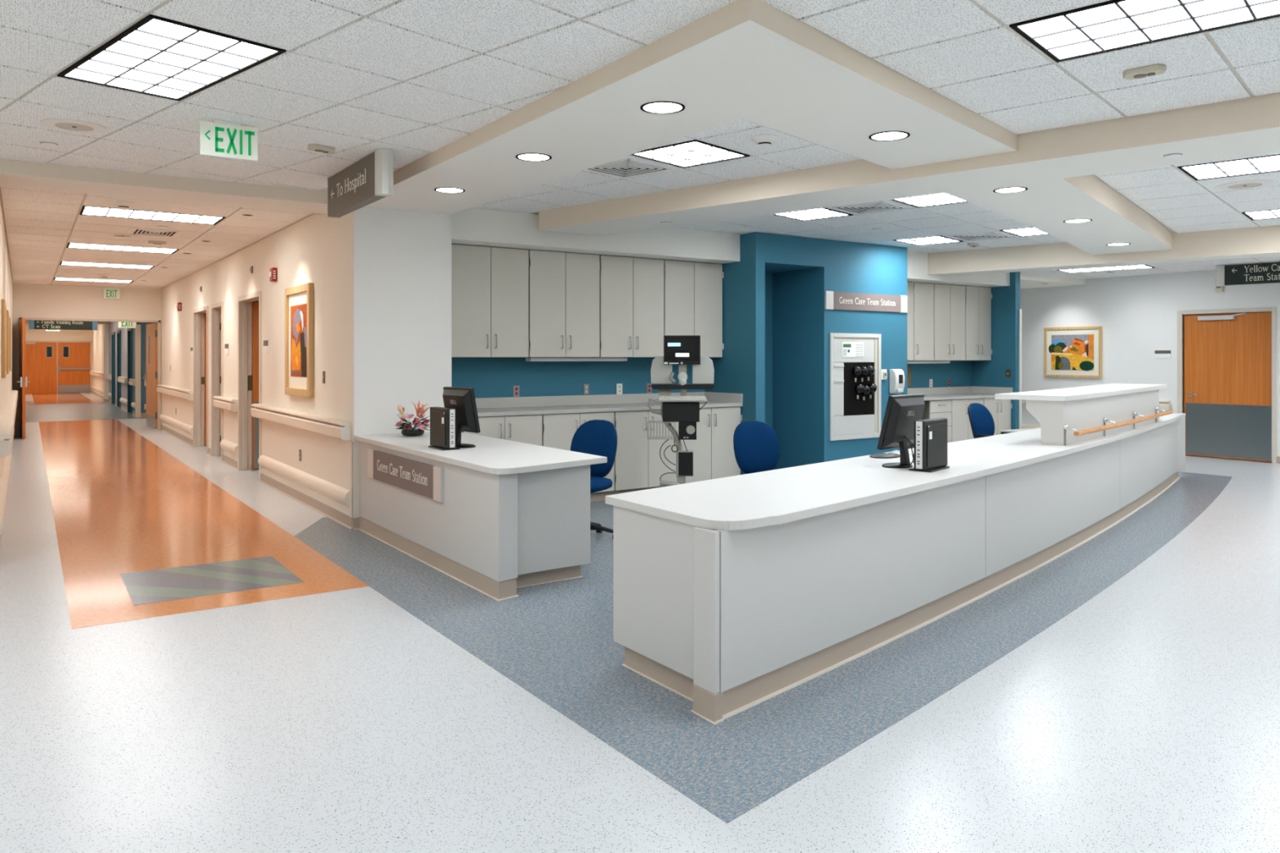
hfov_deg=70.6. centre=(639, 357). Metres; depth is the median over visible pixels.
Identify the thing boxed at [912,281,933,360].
upper cabinet
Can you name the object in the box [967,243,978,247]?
sensor
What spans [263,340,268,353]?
room sign
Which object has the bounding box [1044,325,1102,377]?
framed picture
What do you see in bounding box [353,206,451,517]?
wall
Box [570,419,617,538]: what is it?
chair
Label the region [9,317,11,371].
framed picture
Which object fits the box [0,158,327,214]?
beam corridor
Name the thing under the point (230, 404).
wall handrail
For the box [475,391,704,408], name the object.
backsplash
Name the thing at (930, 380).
power outlet
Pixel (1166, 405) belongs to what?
wall handrail
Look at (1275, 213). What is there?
recessed light
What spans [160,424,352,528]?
baseboard
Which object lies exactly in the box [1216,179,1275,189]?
ceiling speaker
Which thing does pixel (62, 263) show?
recessed light
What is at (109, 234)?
ceiling speaker
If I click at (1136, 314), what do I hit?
wall
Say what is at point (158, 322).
trim
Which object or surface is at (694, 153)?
recessed light
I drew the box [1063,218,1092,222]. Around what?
recessed light
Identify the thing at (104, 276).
smoke detector
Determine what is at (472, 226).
soffit
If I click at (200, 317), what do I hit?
door
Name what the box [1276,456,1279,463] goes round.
baseboard
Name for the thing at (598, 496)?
trim
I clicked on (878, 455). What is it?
keyboard
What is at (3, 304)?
framed picture
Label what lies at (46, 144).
sprinkler cover
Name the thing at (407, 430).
flower arrangement
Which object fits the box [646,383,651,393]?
power outlet
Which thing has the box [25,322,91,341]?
wall
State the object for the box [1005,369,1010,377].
light switch
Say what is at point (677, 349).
monitor
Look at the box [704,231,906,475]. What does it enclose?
wall
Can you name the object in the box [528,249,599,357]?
upper cabinet
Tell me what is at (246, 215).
smoke detector
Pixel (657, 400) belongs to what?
shelf
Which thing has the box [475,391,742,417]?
countertop
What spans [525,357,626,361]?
light
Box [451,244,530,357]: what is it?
upper cabinet
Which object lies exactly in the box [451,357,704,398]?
wall
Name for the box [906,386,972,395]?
backsplash
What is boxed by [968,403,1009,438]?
chair
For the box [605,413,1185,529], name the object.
countertop
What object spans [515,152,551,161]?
recessed light
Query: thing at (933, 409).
base cabinet
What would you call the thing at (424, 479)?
station sign
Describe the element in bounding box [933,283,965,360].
upper cabinet
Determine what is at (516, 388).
power outlet
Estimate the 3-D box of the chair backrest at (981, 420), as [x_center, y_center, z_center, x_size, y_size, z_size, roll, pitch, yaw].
[4.000,0.782,10.626,0.436,0.473,0.135,0,0,-36]
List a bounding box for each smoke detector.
[98,274,110,278]
[112,200,134,209]
[241,213,253,216]
[751,133,777,148]
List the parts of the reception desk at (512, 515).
panel, panel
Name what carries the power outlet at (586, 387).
attached to the wall at (489, 377)
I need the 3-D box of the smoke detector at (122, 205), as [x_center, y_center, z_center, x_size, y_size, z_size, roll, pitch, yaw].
[-4.700,-1.375,8.233,0.170,0.070,0.170,0,0,42]
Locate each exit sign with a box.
[45,329,59,331]
[103,286,119,298]
[118,321,136,328]
[200,119,257,161]
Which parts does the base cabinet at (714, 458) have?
door, door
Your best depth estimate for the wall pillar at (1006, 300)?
13.39 m
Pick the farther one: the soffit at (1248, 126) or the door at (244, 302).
the door at (244, 302)
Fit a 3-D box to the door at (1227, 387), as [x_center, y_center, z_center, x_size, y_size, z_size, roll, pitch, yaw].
[8.587,0.393,13.235,0.195,2.195,1.311,0,0,-34]
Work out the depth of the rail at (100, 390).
34.17 m
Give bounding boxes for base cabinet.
[461,414,542,445]
[542,411,614,493]
[613,409,678,490]
[680,406,742,483]
[907,400,951,448]
[951,398,984,442]
[983,397,1012,435]
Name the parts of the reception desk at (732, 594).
panel, corner post, panel, panel, panel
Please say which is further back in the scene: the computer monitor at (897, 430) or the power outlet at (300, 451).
the power outlet at (300, 451)
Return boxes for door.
[16,318,30,438]
[25,342,57,394]
[57,342,89,393]
[142,323,157,428]
[193,305,208,453]
[210,301,223,461]
[237,290,261,480]
[1177,306,1276,463]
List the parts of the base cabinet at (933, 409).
drawer, drawer, drawer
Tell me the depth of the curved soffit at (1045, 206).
7.79 m
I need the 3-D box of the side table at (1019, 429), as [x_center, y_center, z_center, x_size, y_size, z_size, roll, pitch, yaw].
[4.916,1.190,11.125,1.000,0.600,0.400,0,0,-34]
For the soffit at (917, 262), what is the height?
0.360 m
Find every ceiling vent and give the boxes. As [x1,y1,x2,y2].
[125,226,183,237]
[583,155,682,178]
[826,200,915,214]
[942,230,1018,240]
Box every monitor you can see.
[442,386,479,448]
[663,335,700,364]
[876,393,924,468]
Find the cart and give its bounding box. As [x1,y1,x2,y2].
[647,335,714,486]
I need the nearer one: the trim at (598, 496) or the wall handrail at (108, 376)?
the trim at (598, 496)
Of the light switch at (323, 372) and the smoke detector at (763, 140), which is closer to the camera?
the smoke detector at (763, 140)
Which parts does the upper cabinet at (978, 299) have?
door, door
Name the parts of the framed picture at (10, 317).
frame rail, frame rail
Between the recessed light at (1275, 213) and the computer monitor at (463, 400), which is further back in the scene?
the recessed light at (1275, 213)
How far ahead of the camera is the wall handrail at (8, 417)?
7.67 m
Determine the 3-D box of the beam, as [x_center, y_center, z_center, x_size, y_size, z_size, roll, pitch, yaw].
[7.726,-1.268,9.122,12.600,0.295,0.400,0,0,42]
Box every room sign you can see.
[190,347,193,355]
[224,343,228,355]
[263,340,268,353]
[1155,350,1170,358]
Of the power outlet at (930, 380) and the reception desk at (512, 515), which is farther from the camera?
the power outlet at (930, 380)
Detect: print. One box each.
[290,303,306,377]
[1048,333,1093,370]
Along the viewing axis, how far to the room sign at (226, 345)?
12.64 m
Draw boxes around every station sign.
[368,448,443,502]
[824,290,907,312]
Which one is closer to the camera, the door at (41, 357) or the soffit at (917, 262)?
the soffit at (917, 262)
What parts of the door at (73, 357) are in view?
vision glass, kick plate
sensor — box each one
[148,240,165,244]
[307,143,335,153]
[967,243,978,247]
[1122,63,1166,79]
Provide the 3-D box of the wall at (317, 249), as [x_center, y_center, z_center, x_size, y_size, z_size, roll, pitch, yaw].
[-6.131,0.040,13.291,0.130,2.900,13.130,0,0,-34]
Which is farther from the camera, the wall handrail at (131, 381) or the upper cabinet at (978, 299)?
the wall handrail at (131, 381)
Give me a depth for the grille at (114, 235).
10.44 m
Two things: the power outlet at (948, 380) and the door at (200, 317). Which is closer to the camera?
the power outlet at (948, 380)
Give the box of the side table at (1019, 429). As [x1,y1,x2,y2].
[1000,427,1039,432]
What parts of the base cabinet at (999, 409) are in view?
door, door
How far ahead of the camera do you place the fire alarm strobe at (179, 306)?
16.25 m
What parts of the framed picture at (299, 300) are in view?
frame rail, frame rail, frame rail, frame rail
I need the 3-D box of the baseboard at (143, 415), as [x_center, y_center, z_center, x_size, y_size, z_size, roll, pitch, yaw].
[-17.652,1.440,30.048,0.861,0.100,18.442,0,0,-37]
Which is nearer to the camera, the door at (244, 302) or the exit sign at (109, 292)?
the door at (244, 302)
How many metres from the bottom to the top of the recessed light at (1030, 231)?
0.010 m
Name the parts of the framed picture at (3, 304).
frame rail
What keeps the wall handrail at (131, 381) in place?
attached to the wall at (124, 348)
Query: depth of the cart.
9.13 m
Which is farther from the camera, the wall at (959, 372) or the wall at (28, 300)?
the wall at (28, 300)
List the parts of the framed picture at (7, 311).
frame rail, frame rail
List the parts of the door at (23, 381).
kick plate, lever handle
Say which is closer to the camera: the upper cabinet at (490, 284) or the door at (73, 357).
the upper cabinet at (490, 284)
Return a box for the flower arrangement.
[395,400,431,436]
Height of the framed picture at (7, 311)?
0.720 m
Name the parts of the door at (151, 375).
vision glass, kick plate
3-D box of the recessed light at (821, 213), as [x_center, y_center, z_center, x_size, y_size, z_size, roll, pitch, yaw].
[1.694,-1.411,8.937,0.576,0.010,0.616,0,0,42]
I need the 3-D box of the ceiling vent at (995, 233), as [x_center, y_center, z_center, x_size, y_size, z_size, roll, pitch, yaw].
[3.964,-1.410,10.538,0.632,0.012,0.682,0,0,42]
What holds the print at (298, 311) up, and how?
attached to the framed picture at (299, 300)
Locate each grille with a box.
[54,122,93,130]
[114,235,130,236]
[1228,182,1262,187]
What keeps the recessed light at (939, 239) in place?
in the ceiling
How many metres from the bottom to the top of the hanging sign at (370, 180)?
0.309 m
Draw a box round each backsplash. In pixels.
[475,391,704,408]
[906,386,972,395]
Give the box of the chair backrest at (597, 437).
[570,420,616,477]
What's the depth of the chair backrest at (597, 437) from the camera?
7.58 m
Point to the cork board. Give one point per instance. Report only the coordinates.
(908, 368)
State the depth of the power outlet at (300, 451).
9.30 m
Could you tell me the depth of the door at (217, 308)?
13.61 m
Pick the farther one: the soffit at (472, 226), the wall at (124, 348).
the wall at (124, 348)
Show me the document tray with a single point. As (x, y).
(654, 386)
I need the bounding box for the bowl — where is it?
[400,428,424,436]
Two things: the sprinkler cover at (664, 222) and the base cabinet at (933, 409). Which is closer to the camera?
the sprinkler cover at (664, 222)
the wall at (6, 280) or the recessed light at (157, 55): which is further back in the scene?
the wall at (6, 280)
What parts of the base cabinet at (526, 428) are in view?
door, door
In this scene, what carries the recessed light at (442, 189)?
attached to the soffit at (743, 58)
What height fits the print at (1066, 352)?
0.601 m
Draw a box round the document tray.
[650,384,714,389]
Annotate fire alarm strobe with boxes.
[176,302,182,311]
[268,267,277,281]
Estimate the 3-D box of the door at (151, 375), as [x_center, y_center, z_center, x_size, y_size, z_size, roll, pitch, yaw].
[-10.352,0.384,19.186,0.202,2.188,1.152,0,0,-37]
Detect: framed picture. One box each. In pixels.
[0,298,6,377]
[6,310,9,373]
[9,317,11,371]
[284,282,313,397]
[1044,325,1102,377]
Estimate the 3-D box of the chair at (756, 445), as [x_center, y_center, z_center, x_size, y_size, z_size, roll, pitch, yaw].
[1.066,1.025,7.717,0.580,0.928,0.569,0,0,-16]
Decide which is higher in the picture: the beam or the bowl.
the beam
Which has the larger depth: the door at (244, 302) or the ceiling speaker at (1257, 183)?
the door at (244, 302)
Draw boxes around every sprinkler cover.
[40,142,57,146]
[661,221,671,223]
[1163,153,1182,158]
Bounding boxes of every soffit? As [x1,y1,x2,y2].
[364,0,863,214]
[451,207,740,263]
[538,92,1279,235]
[741,53,1017,168]
[906,251,1009,287]
[945,174,1172,254]
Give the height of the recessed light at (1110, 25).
0.010 m
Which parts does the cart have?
handle, panel, curved post, release lever, pivot knob, panel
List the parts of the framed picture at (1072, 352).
frame rail, frame rail, frame rail, frame rail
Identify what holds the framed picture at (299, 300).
attached to the wall at (317, 249)
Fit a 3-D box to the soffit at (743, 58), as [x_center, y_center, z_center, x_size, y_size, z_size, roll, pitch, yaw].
[-0.661,-1.363,5.916,0.915,0.105,5.200,0,0,-34]
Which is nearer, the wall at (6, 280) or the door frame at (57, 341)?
the wall at (6, 280)
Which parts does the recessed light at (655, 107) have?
cross blade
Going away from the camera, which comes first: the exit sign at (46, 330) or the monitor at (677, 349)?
the monitor at (677, 349)
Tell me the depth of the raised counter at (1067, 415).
7.48 m
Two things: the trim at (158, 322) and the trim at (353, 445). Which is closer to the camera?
the trim at (353, 445)
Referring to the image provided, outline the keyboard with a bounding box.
[869,449,911,458]
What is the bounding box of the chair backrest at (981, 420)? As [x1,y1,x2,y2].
[969,403,995,438]
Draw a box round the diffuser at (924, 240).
[897,236,959,244]
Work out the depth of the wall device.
13.23 m
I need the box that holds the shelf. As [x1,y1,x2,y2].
[655,399,707,401]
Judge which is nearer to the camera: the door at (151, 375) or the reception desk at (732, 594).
the reception desk at (732, 594)
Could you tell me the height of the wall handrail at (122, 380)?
0.168 m
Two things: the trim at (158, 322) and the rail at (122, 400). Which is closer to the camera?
the trim at (158, 322)
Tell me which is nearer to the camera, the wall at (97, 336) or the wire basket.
the wire basket
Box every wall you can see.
[0,197,12,488]
[12,283,161,435]
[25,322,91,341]
[91,324,103,395]
[103,321,156,417]
[161,211,353,515]
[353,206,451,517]
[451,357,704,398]
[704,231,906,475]
[906,360,971,387]
[1020,269,1279,456]
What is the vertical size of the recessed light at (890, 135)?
0.004 m
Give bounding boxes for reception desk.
[353,431,607,600]
[605,413,1185,724]
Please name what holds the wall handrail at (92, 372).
attached to the wall at (97, 336)
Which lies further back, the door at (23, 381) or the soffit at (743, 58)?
the door at (23, 381)
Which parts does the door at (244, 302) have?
kick plate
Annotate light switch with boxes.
[322,371,324,383]
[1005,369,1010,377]
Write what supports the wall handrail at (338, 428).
attached to the wall at (317, 249)
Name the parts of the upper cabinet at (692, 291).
door, door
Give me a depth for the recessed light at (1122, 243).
9.86 m
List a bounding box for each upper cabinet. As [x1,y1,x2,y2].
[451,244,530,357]
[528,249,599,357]
[599,254,664,357]
[663,259,724,357]
[906,281,915,360]
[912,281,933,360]
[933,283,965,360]
[964,285,992,360]
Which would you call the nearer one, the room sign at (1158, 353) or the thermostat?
the thermostat
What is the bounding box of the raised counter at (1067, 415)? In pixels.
[995,383,1173,445]
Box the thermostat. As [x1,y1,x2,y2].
[880,368,887,379]
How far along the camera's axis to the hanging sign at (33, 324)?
20.63 m
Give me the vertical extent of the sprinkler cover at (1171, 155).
0.010 m
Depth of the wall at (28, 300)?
17.84 m
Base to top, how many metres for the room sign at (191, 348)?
0.140 m
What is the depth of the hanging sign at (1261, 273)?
12.42 m
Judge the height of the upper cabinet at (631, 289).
1.098 m
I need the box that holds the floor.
[0,392,1279,852]
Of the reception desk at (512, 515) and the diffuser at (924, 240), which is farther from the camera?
the diffuser at (924, 240)
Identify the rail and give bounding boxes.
[0,428,14,534]
[90,385,103,394]
[120,397,127,404]
[159,413,193,435]
[219,439,237,455]
[257,454,350,507]
[1022,423,1040,428]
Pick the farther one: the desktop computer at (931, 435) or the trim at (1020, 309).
the trim at (1020, 309)
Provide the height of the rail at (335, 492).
0.150 m
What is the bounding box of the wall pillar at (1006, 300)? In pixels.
[971,271,1020,429]
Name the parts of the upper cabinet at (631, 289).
door, handle, door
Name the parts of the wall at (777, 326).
wall panel, wall panel, wall panel, wall panel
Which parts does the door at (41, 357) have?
vision glass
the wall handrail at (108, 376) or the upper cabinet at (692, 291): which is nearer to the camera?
the upper cabinet at (692, 291)
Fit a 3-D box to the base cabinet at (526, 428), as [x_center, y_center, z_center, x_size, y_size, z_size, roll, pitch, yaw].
[-1.474,0.978,8.936,0.842,0.825,0.695,0,0,-34]
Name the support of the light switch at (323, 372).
attached to the wall at (317, 249)
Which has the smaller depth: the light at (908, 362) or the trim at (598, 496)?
the trim at (598, 496)
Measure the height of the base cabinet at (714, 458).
0.825 m
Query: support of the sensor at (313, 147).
attached to the ceiling
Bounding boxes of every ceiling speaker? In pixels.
[40,118,106,133]
[107,233,137,237]
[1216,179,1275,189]
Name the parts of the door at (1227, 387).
lever handle, kick plate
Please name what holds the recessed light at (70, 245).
in the ceiling
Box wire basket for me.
[647,420,675,439]
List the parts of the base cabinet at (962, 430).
door, door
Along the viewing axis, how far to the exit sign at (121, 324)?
20.76 m
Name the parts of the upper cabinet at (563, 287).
door, door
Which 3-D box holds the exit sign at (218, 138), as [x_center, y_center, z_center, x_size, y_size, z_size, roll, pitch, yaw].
[-2.464,-1.302,5.425,0.318,0.215,0.060,0,0,-34]
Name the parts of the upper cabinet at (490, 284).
door, door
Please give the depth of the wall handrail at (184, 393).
16.25 m
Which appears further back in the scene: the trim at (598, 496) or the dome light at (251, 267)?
the dome light at (251, 267)
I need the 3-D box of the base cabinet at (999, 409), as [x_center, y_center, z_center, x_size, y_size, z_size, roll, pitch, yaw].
[5.005,0.989,13.355,0.675,0.803,0.695,0,0,-34]
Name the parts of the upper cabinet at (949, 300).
door, door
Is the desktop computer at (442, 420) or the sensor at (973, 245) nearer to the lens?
the desktop computer at (442, 420)
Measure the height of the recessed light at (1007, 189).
0.004 m
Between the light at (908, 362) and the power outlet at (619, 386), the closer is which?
the power outlet at (619, 386)
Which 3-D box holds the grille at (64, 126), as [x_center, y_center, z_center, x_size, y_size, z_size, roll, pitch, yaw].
[-3.444,-1.406,5.507,0.197,0.004,0.197,0,0,42]
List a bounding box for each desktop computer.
[428,406,460,450]
[908,417,949,472]
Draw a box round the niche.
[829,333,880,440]
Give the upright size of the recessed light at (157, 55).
0.010 m
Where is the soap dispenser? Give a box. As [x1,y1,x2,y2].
[889,368,904,393]
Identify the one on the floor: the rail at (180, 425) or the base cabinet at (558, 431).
the base cabinet at (558, 431)
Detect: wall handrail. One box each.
[0,390,17,457]
[89,370,103,377]
[106,373,111,379]
[117,376,127,383]
[128,378,134,386]
[156,384,193,400]
[213,395,237,412]
[250,403,351,440]
[1022,400,1172,411]
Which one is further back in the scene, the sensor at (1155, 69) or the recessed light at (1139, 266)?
the recessed light at (1139, 266)
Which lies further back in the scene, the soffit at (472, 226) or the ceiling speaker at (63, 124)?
the soffit at (472, 226)
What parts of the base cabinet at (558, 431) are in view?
door, door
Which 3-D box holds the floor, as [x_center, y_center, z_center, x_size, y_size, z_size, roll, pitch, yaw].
[-8.155,1.538,22.158,17.900,0.103,54.200,0,0,-34]
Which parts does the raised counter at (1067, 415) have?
bracket panel, post, shelf, riser panel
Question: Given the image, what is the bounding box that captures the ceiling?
[0,0,1279,288]
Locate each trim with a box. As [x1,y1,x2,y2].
[18,317,160,435]
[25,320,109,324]
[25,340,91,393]
[350,441,358,518]
[590,485,664,502]
[1018,308,1022,428]
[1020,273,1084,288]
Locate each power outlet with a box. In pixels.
[298,449,301,461]
[513,385,519,396]
[583,384,589,394]
[616,383,622,394]
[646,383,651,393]
[928,379,932,386]
[946,378,950,386]
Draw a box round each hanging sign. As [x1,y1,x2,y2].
[28,320,97,330]
[327,148,393,217]
[1216,262,1279,286]
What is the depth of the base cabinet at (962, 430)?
12.63 m
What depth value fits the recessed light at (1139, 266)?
13.21 m
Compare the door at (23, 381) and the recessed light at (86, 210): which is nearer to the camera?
the recessed light at (86, 210)
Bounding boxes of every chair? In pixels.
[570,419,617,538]
[733,420,779,474]
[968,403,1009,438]
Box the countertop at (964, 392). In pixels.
[906,386,1013,400]
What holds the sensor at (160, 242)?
attached to the ceiling
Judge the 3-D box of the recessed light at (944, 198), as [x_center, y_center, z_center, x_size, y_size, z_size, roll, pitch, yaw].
[2.613,-1.411,8.119,0.516,0.010,0.616,0,0,42]
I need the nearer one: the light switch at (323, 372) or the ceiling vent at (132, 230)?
the light switch at (323, 372)
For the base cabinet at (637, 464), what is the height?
0.825 m
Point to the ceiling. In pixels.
(412, 78)
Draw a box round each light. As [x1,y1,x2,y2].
[53,277,133,283]
[57,13,285,101]
[59,261,154,269]
[66,242,179,253]
[79,205,225,225]
[249,266,253,273]
[434,186,465,193]
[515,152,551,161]
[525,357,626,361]
[630,139,750,168]
[640,101,684,114]
[773,208,853,221]
[868,130,910,141]
[892,192,968,207]
[893,235,963,245]
[906,360,950,363]
[993,186,1027,193]
[999,226,1048,236]
[1008,0,1279,62]
[1057,264,1155,272]
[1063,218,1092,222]
[1106,242,1130,245]
[1177,154,1279,180]
[1241,208,1279,220]
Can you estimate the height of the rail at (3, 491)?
0.150 m
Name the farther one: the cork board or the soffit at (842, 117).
the cork board
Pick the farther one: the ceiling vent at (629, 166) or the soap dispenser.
the soap dispenser
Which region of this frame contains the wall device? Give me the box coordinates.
[1215,278,1223,292]
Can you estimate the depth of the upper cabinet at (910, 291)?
12.52 m
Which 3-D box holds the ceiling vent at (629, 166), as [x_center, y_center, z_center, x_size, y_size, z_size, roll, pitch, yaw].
[-0.102,-1.410,6.748,0.602,0.012,0.592,0,0,42]
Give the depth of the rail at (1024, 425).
15.74 m
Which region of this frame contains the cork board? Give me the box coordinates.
[906,366,911,386]
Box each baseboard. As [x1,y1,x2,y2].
[0,438,13,551]
[91,391,146,417]
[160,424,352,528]
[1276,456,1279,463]
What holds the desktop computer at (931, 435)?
on the reception desk at (732, 594)
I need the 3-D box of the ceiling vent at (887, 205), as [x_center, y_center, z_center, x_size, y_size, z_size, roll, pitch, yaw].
[2.165,-1.410,8.518,0.632,0.012,0.612,0,0,42]
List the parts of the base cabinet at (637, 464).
door, door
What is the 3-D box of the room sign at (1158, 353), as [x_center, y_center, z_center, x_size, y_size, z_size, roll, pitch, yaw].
[8.048,-0.045,13.924,0.011,0.120,0.235,0,0,-34]
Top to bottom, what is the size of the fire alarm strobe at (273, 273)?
0.150 m
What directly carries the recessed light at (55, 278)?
in the ceiling
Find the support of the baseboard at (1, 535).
attached to the wall at (6, 280)
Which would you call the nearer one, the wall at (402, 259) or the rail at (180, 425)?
the wall at (402, 259)
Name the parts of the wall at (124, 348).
column post, opening frame, opening frame, opening frame, corner post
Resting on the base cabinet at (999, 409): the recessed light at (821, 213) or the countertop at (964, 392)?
the countertop at (964, 392)
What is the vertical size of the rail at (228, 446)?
0.150 m
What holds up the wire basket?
on the cart
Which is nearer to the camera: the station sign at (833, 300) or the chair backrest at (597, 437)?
the chair backrest at (597, 437)
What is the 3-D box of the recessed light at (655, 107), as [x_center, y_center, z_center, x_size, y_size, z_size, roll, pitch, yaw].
[0.119,-1.308,4.741,0.236,0.004,0.236,0,0,42]
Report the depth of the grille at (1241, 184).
7.39 m

